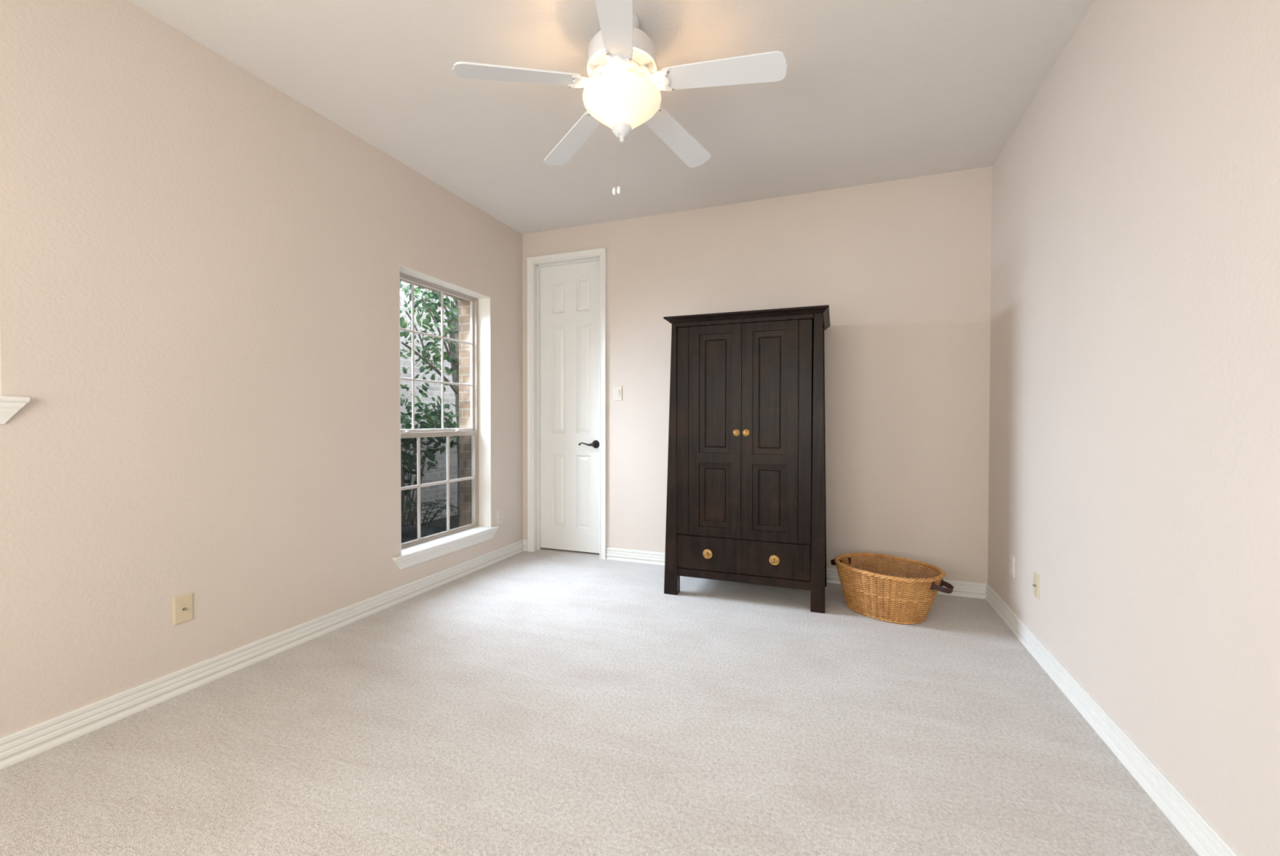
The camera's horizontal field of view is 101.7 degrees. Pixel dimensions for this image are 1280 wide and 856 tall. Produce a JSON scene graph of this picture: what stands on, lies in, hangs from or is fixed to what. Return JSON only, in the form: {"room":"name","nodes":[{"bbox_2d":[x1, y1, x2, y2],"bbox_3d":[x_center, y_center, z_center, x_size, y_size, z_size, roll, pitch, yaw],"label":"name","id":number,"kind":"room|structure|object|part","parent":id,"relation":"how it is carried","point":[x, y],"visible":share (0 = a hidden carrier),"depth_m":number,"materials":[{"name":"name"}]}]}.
{"room":"bedroom","nodes":[
{"label":"bedroom","id":0,"kind":"room"},
{"bbox_2d":[0,0,523,737],"bbox_3d":[-1.957,-0.270,2.272,0.170,2.740,5.580,0,1,21],"label":"wall","id":1,"kind":"structure","parent":0,"point":[199,264],"depth_m":2.18,"materials":[{"name":"paint"}]},
{"bbox_2d":[0,338,30,423],"bbox_3d":[-2.373,-0.497,1.115,0.203,0.984,1.392,0,1,21],"label":"window","id":2,"kind":"structure","parent":1,"relation":"in","point":[10,406],"depth_m":1.70,"materials":[{"name":"paint"}]},
{"bbox_3d":[-2.348,-0.050,1.112,0.148,0.090,1.392,0,1,21],"label":"sill","id":3,"kind":"part","parent":2,"relation":"part of","materials":[{"name":"white paint"}]},
{"bbox_2d":[173,592,193,625],"bbox_3d":[-1.901,0.755,2.173,0.017,0.115,0.071,0,1,21],"label":"cable plate","id":4,"kind":"object","parent":1,"relation":"attached to","point":[183,605],"visible":1,"depth_m":2.17,"materials":[{"name":"beige plastic"}]},
{"bbox_2d":[0,538,524,768],"bbox_3d":[-1.897,1.053,2.188,0.018,0.097,5.030,0,1,21],"label":"baseboard","id":5,"kind":"structure","parent":1,"relation":"attached to","point":[21,744],"depth_m":2.24,"materials":[{"name":"white paint"}]},
{"bbox_2d":[400,278,471,526],"bbox_3d":[-1.436,-0.186,4.064,0.112,2.720,4.600,0,1,21],"label":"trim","id":6,"kind":"structure","parent":1,"relation":"attached to","point":[464,442],"depth_m":4.16,"materials":[{"name":"beige brick"}]},
{"bbox_2d":[392,264,498,569],"bbox_3d":[-1.403,-0.072,3.700,0.203,1.901,1.032,0,1,21],"label":"window","id":7,"kind":"structure","parent":1,"relation":"in","point":[419,550],"depth_m":3.97,"materials":[{"name":"paint"}]},
{"bbox_3d":[-1.478,-0.488,3.727,0.022,1.030,0.858,0,1,21],"label":"sash","id":8,"kind":"part","parent":7,"relation":"part of","materials":[{"name":"white wood"}]},
{"bbox_3d":[-1.456,0.398,3.732,0.023,0.743,0.858,0,1,21],"label":"sash","id":9,"kind":"part","parent":7,"relation":"part of","materials":[{"name":"white wood"}]},
{"bbox_3d":[-1.469,-0.115,3.729,0.058,1.805,0.906,0,1,21],"label":"frame","id":10,"kind":"part","parent":7,"relation":"part of","materials":[{"name":"white wood"}]},
{"bbox_3d":[-1.378,0.834,3.703,0.148,0.090,1.032,0,1,21],"label":"sill","id":11,"kind":"part","parent":7,"relation":"part of","materials":[{"name":"white paint"}]},
{"bbox_2d":[497,508,502,524],"bbox_3d":[-1.134,0.720,4.221,0.008,0.115,0.071,0,1,21],"label":"power outlet","id":12,"kind":"object","parent":1,"relation":"attached to","point":[500,513],"visible":1,"depth_m":4.22,"materials":[{"name":"white plastic"}]},
{"bbox_2d":[0,547,1199,855],"bbox_3d":[-0.260,1.141,1.653,3.859,0.060,5.580,0,1,21],"label":"floor","id":13,"kind":"structure","parent":0,"point":[544,701],"depth_m":1.83,"materials":[{"name":"beige carpet"}]},
{"bbox_2d":[663,304,830,613],"bbox_3d":[0.729,0.186,3.490,1.008,1.798,0.664,0,1,21],"label":"armoire","id":14,"kind":"object","parent":13,"relation":"on","point":[746,503],"visible":1,"depth_m":3.21,"materials":[{"name":"brown wood"}]},
{"bbox_3d":[0.212,0.202,3.420,0.089,1.766,0.075,0,1,21],"label":"corner post","id":15,"kind":"part","parent":14,"relation":"part of","materials":[{"name":"brown wood"}]},
{"bbox_3d":[0.429,0.800,3.308,0.062,0.062,0.006,0,1,21],"label":"brass knob","id":16,"kind":"part","parent":14,"relation":"part of","materials":[{"name":"gold metal"}]},
{"bbox_3d":[0.474,0.020,3.296,0.334,1.332,0.024,0,1,21],"label":"door","id":17,"kind":"part","parent":14,"relation":"part of","materials":[{"name":"brown wood"}]},
{"bbox_3d":[0.599,0.028,3.233,0.045,0.045,0.006,0,1,21],"label":"brass knob","id":18,"kind":"part","parent":14,"relation":"part of","materials":[{"name":"gold metal"}]},
{"bbox_3d":[0.630,0.802,3.251,0.826,0.213,0.023,0,1,21],"label":"drawer","id":19,"kind":"part","parent":14,"relation":"part of","materials":[{"name":"brown wood"}]},
{"bbox_3d":[0.633,0.936,3.260,0.843,0.049,0.047,0,1,21],"label":"rail","id":20,"kind":"part","parent":14,"relation":"part of","materials":[{"name":"brown wood"}]},
{"bbox_3d":[0.639,0.690,3.272,0.845,0.025,0.034,0,1,21],"label":"rail","id":21,"kind":"part","parent":14,"relation":"part of","materials":[{"name":"brown wood"}]},
{"bbox_3d":[0.635,-0.663,3.236,0.845,0.029,0.048,0,1,21],"label":"rail","id":22,"kind":"part","parent":14,"relation":"part of","materials":[{"name":"brown wood"}]},
{"bbox_3d":[0.654,0.029,3.212,0.045,0.045,0.006,0,1,21],"label":"brass knob","id":23,"kind":"part","parent":14,"relation":"part of","materials":[{"name":"gold metal"}]},
{"bbox_3d":[0.734,-0.695,3.475,0.999,0.036,0.664,0,1,21],"label":"cornice","id":24,"kind":"part","parent":14,"relation":"part of","materials":[{"name":"brown wood"}]},
{"bbox_3d":[0.789,0.022,3.177,0.334,1.332,0.024,0,1,21],"label":"door","id":25,"kind":"part","parent":14,"relation":"part of","materials":[{"name":"brown wood"}]},
{"bbox_3d":[0.815,0.803,3.163,0.062,0.062,0.006,0,1,21],"label":"brass knob","id":26,"kind":"part","parent":14,"relation":"part of","materials":[{"name":"gold metal"}]},
{"bbox_3d":[0.830,0.128,3.769,0.875,1.626,0.015,0,1,21],"label":"panel","id":27,"kind":"part","parent":14,"relation":"part of","materials":[{"name":"brown wood"}]},
{"bbox_3d":[1.063,0.208,3.100,0.081,1.766,0.075,0,1,21],"label":"corner post","id":28,"kind":"part","parent":14,"relation":"part of","materials":[{"name":"brown wood"}]},
{"bbox_3d":[1.165,0.124,3.344,0.044,1.606,0.465,0,1,21],"label":"panel","id":29,"kind":"part","parent":14,"relation":"part of","materials":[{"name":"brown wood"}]},
{"bbox_3d":[1.250,0.201,3.596,0.081,1.766,0.075,0,1,21],"label":"corner post","id":30,"kind":"part","parent":14,"relation":"part of","materials":[{"name":"brown wood"}]},
{"bbox_2d":[830,551,953,623],"bbox_3d":[1.476,0.952,3.118,0.632,0.275,0.539,0,1,21],"label":"wicker basket","id":31,"kind":"object","parent":13,"relation":"on","point":[901,609],"visible":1,"depth_m":2.98,"materials":[{"name":"brown wicker"}]},
{"bbox_3d":[1.284,0.865,3.367,0.108,0.045,0.098,-1,1,-37],"label":"leather handle","id":32,"kind":"part","parent":31,"relation":"part of","materials":[{"name":"brown leather"}]},
{"bbox_3d":[1.665,0.873,2.862,0.108,0.045,0.098,-1,1,-37],"label":"leather handle","id":33,"kind":"part","parent":31,"relation":"part of","materials":[{"name":"brown leather"}]},
{"bbox_2d":[128,0,1093,234],"bbox_3d":[-0.257,-1.679,1.611,3.859,0.100,5.580,0,1,21],"label":"ceiling","id":34,"kind":"structure","parent":0,"point":[870,91],"depth_m":2.50,"materials":[{"name":"paint"}]},
{"bbox_2d":[452,0,787,195],"bbox_3d":[-0.026,-1.287,2.095,1.195,0.696,1.237,0,1,21],"label":"ceiling fan","id":35,"kind":"object","parent":34,"relation":"hanging from","point":[621,92],"visible":1,"depth_m":2.01,"materials":[{"name":"white wood"}]},
{"bbox_3d":[-0.466,-1.346,1.988,0.470,0.072,0.126,0,1,-17],"label":"blade","id":36,"kind":"part","parent":35,"relation":"part of","materials":[{"name":"white wood"}]},
{"bbox_3d":[-0.308,-1.352,2.444,0.126,0.072,0.470,-1,1,-35],"label":"blade","id":37,"kind":"part","parent":35,"relation":"part of","materials":[{"name":"white wood"}]},
{"bbox_3d":[-0.102,-1.086,2.114,0.007,0.225,0.002,0,1,-24],"label":"pull chain","id":38,"kind":"part","parent":35,"relation":"part of","materials":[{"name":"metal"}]},
{"bbox_3d":[-0.105,-0.961,2.114,0.015,0.031,0.015,0,1,21],"label":"chain knob","id":39,"kind":"part","parent":35,"relation":"part of","materials":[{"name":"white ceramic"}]},
{"bbox_3d":[-0.080,-1.341,1.696,0.126,0.072,0.470,0,1,1],"label":"blade","id":40,"kind":"part","parent":35,"relation":"part of","materials":[{"name":"white wood"}]},
{"bbox_3d":[-0.085,-0.954,2.092,0.015,0.031,0.015,0,1,21],"label":"chain knob","id":41,"kind":"part","parent":35,"relation":"part of","materials":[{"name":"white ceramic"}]},
{"bbox_3d":[-0.073,-1.278,2.108,0.318,0.131,0.318,0,1,21],"label":"lamp shade","id":42,"kind":"part","parent":35,"relation":"part of","materials":[{"name":"white glass"}]},
{"bbox_3d":[0.175,-1.352,2.435,0.126,0.072,0.470,1,1,37],"label":"blade","id":43,"kind":"part","parent":35,"relation":"part of","materials":[{"name":"white wood"}]},
{"bbox_3d":[0.316,-1.345,1.973,0.470,0.072,0.126,0,1,19],"label":"blade","id":44,"kind":"part","parent":35,"relation":"part of","materials":[{"name":"white wood"}]},
{"bbox_2d":[522,165,991,582],"bbox_3d":[0.627,-0.293,3.986,3.459,2.740,0.150,0,1,21],"label":"wall","id":45,"kind":"structure","parent":0,"point":[902,268],"depth_m":3.58,"materials":[{"name":"paint"}]},
{"bbox_2d":[523,538,527,551],"bbox_3d":[-0.999,1.019,4.527,0.050,0.097,0.018,0,1,21],"label":"trim","id":46,"kind":"structure","parent":45,"relation":"attached to","point":[525,541],"depth_m":4.52,"materials":[{"name":"white paint"}]},
{"bbox_2d":[526,247,606,559],"bbox_3d":[-0.597,-0.196,4.437,0.742,2.531,0.172,0,1,21],"label":"door","id":47,"kind":"structure","parent":45,"relation":"in","point":[566,291],"depth_m":4.47,"materials":[{"name":"white paint"}]},
{"bbox_3d":[-0.431,0.137,4.370,0.174,0.068,0.066,0,1,21],"label":"lever handle","id":48,"kind":"part","parent":47,"relation":"part of","materials":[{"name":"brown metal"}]},
{"bbox_2d":[613,386,622,400],"bbox_3d":[-0.179,-0.279,4.204,0.074,0.118,0.010,0,1,21],"label":"light switch","id":49,"kind":"object","parent":45,"relation":"attached to","point":[617,389],"visible":1,"depth_m":4.20,"materials":[{"name":"white plastic"}]},
{"bbox_2d":[605,546,986,599],"bbox_3d":[0.971,1.032,3.786,2.659,0.097,0.018,0,1,21],"label":"baseboard","id":50,"kind":"structure","parent":45,"relation":"attached to","point":[961,588],"depth_m":3.65,"materials":[{"name":"white paint"}]},
{"bbox_2d":[987,0,1279,855],"bbox_3d":[1.430,-0.248,0.997,0.150,2.740,5.580,0,1,21],"label":"wall","id":51,"kind":"structure","parent":0,"point":[1134,461],"depth_m":1.59,"materials":[{"name":"paint"}]},
{"bbox_2d":[1009,553,1014,577],"bbox_3d":[2.040,0.754,2.860,0.008,0.115,0.071,0,1,21],"label":"power outlet","id":52,"kind":"object","parent":51,"relation":"attached to","point":[1011,557],"visible":1,"depth_m":2.85,"materials":[{"name":"white plastic"}]},
{"bbox_2d":[1032,571,1039,599],"bbox_3d":[1.905,0.759,2.512,0.017,0.115,0.071,0,1,21],"label":"cable plate","id":53,"kind":"object","parent":51,"relation":"attached to","point":[1036,584],"visible":1,"depth_m":2.50,"materials":[{"name":"beige plastic"}]},
{"bbox_2d":[985,582,1240,855],"bbox_3d":[1.324,1.074,0.976,0.018,0.097,5.030,0,1,21],"label":"baseboard","id":54,"kind":"structure","parent":51,"relation":"attached to","point":[1194,827],"depth_m":1.71,"materials":[{"name":"white paint"}]},
{"label":"outside","id":55,"kind":"structure","parent":0,"visible":0},
{"bbox_2d":[413,514,457,528],"bbox_3d":[-1.960,1.289,5.405,2.019,0.230,7.700,0,1,21],"label":"ground","id":56,"kind":"structure","parent":55,"point":[453,518],"depth_m":6.35,"materials":[{"name":"grey concrete"}]},
{"bbox_2d":[400,524,446,542],"bbox_3d":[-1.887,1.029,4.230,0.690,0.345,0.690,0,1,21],"label":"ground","id":57,"kind":"structure","parent":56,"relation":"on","point":[408,533],"depth_m":4.51,"materials":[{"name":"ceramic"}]},
{"bbox_2d":[400,398,450,527],"bbox_3d":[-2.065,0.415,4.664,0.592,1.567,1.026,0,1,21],"label":"leafy shrub","id":58,"kind":"object","parent":56,"relation":"on","point":[411,464],"visible":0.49,"depth_m":4.64,"materials":[{"name":"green plant"}]},
{"bbox_2d":[400,280,457,524],"bbox_3d":[-2.693,-0.464,6.564,0.230,3.600,6.000,0,1,21],"label":"brick wall","id":59,"kind":"structure","parent":56,"relation":"on","point":[428,493],"depth_m":6.47,"materials":[{"name":"grey brick"}]},
{"bbox_2d":[400,280,459,527],"bbox_3d":[-2.055,-0.319,5.053,0.629,3.077,1.306,0,1,12],"label":"tree","id":60,"kind":"object","parent":56,"relation":"on","point":[452,357],"visible":0.5,"depth_m":5.11,"materials":[{"name":"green plant"}]},
{"bbox_2d":[404,498,459,525],"bbox_3d":[-2.163,0.934,5.051,0.872,0.495,0.917,0,1,-14],"label":"fern","id":61,"kind":"object","parent":56,"relation":"on","point":[431,520],"visible":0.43,"depth_m":5.03,"materials":[{"name":"green plant"}]}
]}

